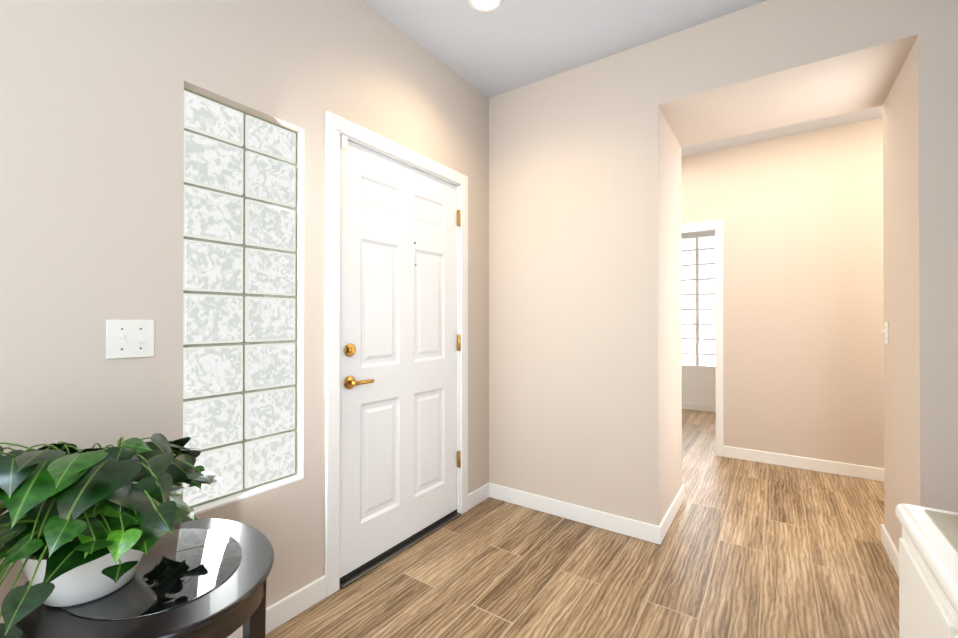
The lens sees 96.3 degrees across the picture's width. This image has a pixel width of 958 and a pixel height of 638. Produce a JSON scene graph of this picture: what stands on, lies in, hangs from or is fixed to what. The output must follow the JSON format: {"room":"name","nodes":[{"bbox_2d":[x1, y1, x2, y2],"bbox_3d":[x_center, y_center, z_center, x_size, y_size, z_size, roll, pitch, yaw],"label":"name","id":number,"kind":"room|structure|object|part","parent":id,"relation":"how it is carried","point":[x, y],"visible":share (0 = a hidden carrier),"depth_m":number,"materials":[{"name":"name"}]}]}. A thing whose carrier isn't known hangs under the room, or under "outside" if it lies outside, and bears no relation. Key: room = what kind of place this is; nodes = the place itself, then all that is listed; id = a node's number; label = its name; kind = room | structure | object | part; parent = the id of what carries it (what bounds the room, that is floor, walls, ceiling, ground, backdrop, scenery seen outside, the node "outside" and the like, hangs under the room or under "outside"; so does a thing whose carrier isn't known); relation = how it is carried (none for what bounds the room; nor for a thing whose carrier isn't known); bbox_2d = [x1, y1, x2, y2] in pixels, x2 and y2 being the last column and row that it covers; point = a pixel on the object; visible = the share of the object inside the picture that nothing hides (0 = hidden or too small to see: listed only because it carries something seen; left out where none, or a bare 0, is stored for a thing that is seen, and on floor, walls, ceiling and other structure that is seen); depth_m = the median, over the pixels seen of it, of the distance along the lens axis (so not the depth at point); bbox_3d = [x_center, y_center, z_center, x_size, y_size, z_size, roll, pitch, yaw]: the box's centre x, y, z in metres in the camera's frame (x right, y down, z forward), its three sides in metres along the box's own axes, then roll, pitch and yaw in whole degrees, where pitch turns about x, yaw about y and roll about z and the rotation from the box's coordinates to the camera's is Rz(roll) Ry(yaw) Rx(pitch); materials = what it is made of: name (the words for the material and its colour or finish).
{"room":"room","nodes":[
{"label":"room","id":0,"kind":"room"},
{"bbox_2d":[0,0,488,622],"bbox_3d":[-0.461,-0.153,2.340,0.200,2.715,9.800,0,0,35],"label":"wall","id":1,"kind":"structure","parent":0,"point":[90,166],"depth_m":1.36,"materials":[{"name":"beige paint"}]},
{"bbox_2d":[106,320,153,358],"bbox_3d":[-1.048,0.060,1.295,0.022,0.116,0.118,0,0,35],"label":"light switch","id":2,"kind":"object","parent":1,"relation":"attached to","point":[129,338],"visible":1,"depth_m":1.29,"materials":[{"name":"white plastic"}]},
{"bbox_2d":[183,88,302,514],"bbox_3d":[-0.895,-0.064,1.628,0.105,1.450,0.439,0,0,35],"label":"window frame","id":3,"kind":"structure","parent":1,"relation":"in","point":[208,505],"depth_m":1.63,"materials":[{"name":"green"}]},
{"bbox_2d":[183,90,295,505],"bbox_3d":[-0.918,-0.068,1.644,0.090,1.420,0.417,0,0,35],"label":"blocks","id":4,"kind":"object","parent":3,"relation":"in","point":[212,267],"visible":0.83,"depth_m":1.59},
{"bbox_2d":[227,575,325,637],"bbox_3d":[-1.854,1.148,0.131,0.014,0.095,4.190,0,0,35],"label":"baseboard","id":5,"kind":"structure","parent":1,"relation":"attached to","point":[290,606],"depth_m":1.72,"materials":[{"name":"white wood"}]},
{"bbox_2d":[325,111,467,596],"bbox_3d":[-0.457,0.152,2.344,0.242,2.106,1.033,0,0,35],"label":"door frame","id":6,"kind":"structure","parent":1,"relation":"attached to","point":[367,139],"depth_m":1.91,"materials":[{"name":"white painted wood"}]},
{"bbox_2d":[337,115,459,577],"bbox_3d":[-0.384,0.138,2.283,0.098,2.068,0.925,0,0,35],"label":"door leaf","id":7,"kind":"structure","parent":1,"relation":"in","point":[399,349],"depth_m":2.22,"materials":[{"name":"white wood"}]},
{"bbox_2d":[265,409,898,637],"bbox_3d":[1.102,1.260,1.254,4.000,0.120,9.800,0,0,35],"label":"floor","id":8,"kind":"structure","parent":0,"point":[748,549],"depth_m":2.03,"materials":[{"name":"brown wood"}]},
{"bbox_2d":[14,518,273,637],"bbox_3d":[-0.779,0.897,1.036,0.600,0.603,0.480,0,0,35],"label":"table","id":9,"kind":"object","parent":8,"relation":"on","point":[204,578],"visible":0.62,"depth_m":0.94,"materials":[{"name":"black wood"}]},
{"bbox_2d":[0,433,222,637],"bbox_3d":[-0.894,0.473,0.892,0.637,0.504,0.743,0,0,35],"label":"planter","id":10,"kind":"object","parent":9,"relation":"on","point":[80,526],"visible":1,"depth_m":0.83,"materials":[{"name":"white"}]},
{"bbox_2d":[661,484,683,538],"bbox_3d":[1.167,1.158,2.589,0.018,0.095,0.690,0,0,35],"label":"baseboard","id":11,"kind":"structure","parent":8,"relation":"on","point":[675,505],"depth_m":2.57,"materials":[{"name":"white wood"}]},
{"bbox_2d":[881,524,898,577],"bbox_3d":[1.976,1.156,2.017,0.018,0.095,0.710,0,0,35],"label":"baseboard","id":12,"kind":"structure","parent":8,"relation":"on","point":[892,552],"depth_m":2.13,"materials":[{"name":"white wood"}]},
{"bbox_2d":[895,504,957,637],"bbox_3d":[0.966,0.789,0.368,0.685,0.813,1.225,0,0,35],"label":"base cabinet","id":13,"kind":"object","parent":8,"relation":"on","point":[928,574],"visible":1,"depth_m":0.88,"materials":[{"name":"white wood"}]},
{"bbox_2d":[362,0,882,156],"bbox_3d":[1.102,-1.575,1.266,4.000,0.120,9.800,0,0,35],"label":"ceiling","id":14,"kind":"structure","parent":0,"point":[508,46],"depth_m":2.27,"materials":[{"name":"white paint"}]},
{"bbox_2d":[467,0,502,12],"bbox_3d":[0.029,-1.509,2.026,0.170,0.006,0.170,0,0,35],"label":"recessed light","id":15,"kind":"object","parent":14,"relation":"in","point":[484,6],"visible":1,"depth_m":2.06,"materials":[{"name":"white"}]},
{"bbox_2d":[681,229,715,404],"bbox_3d":[3.006,-0.138,5.773,1.600,2.715,0.210,0,0,35],"label":"wall","id":16,"kind":"structure","parent":0,"point":[698,306],"depth_m":5.77,"materials":[{"name":"white glass"}]},
{"bbox_2d":[682,402,715,412],"bbox_3d":[2.919,1.172,5.703,1.470,0.095,0.014,0,0,35],"label":"baseboard","id":17,"kind":"structure","parent":16,"relation":"attached to","point":[685,405],"depth_m":5.69,"materials":[{"name":"white wood"}]},
{"bbox_2d":[489,0,957,551],"bbox_3d":[1.747,-0.154,2.192,3.600,2.715,0.700,0,0,35],"label":"wall block","id":18,"kind":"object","parent":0,"point":[585,358],"visible":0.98,"depth_m":2.38,"materials":[{"name":"beige paint"}]},
{"bbox_2d":[483,483,662,544],"bbox_3d":[0.518,1.158,2.604,1.104,0.095,0.018,0,0,35],"label":"baseboard","id":19,"kind":"structure","parent":18,"relation":"attached to","point":[648,532],"depth_m":2.54,"materials":[{"name":"white wood"}]},
{"bbox_2d":[881,322,888,343],"bbox_3d":[2.124,0.074,2.247,0.022,0.116,0.072,0,0,35],"label":"switch plate","id":20,"kind":"object","parent":18,"relation":"attached to","point":[886,324],"depth_m":2.23,"materials":[{"name":"white"}]},
{"bbox_2d":[681,117,883,468],"bbox_3d":[2.650,-0.148,3.499,3.600,2.715,0.115,0,0,35],"label":"wall","id":21,"kind":"structure","parent":0,"point":[795,222],"depth_m":3.48,"materials":[{"name":"beige paint"}]},
{"bbox_3d":[1.803,0.167,4.083,0.920,2.090,0.115,0,0,35],"label":"hall door architrave","id":22,"kind":"part","parent":21,"relation":"part of","materials":[{"name":"white"}]},
{"bbox_2d":[723,446,883,481],"bbox_3d":[3.128,1.160,3.103,2.370,0.095,0.014,0,0,35],"label":"baseboard","id":23,"kind":"structure","parent":21,"relation":"attached to","point":[865,472],"depth_m":3.44,"materials":[{"name":"white wood"}]}
]}

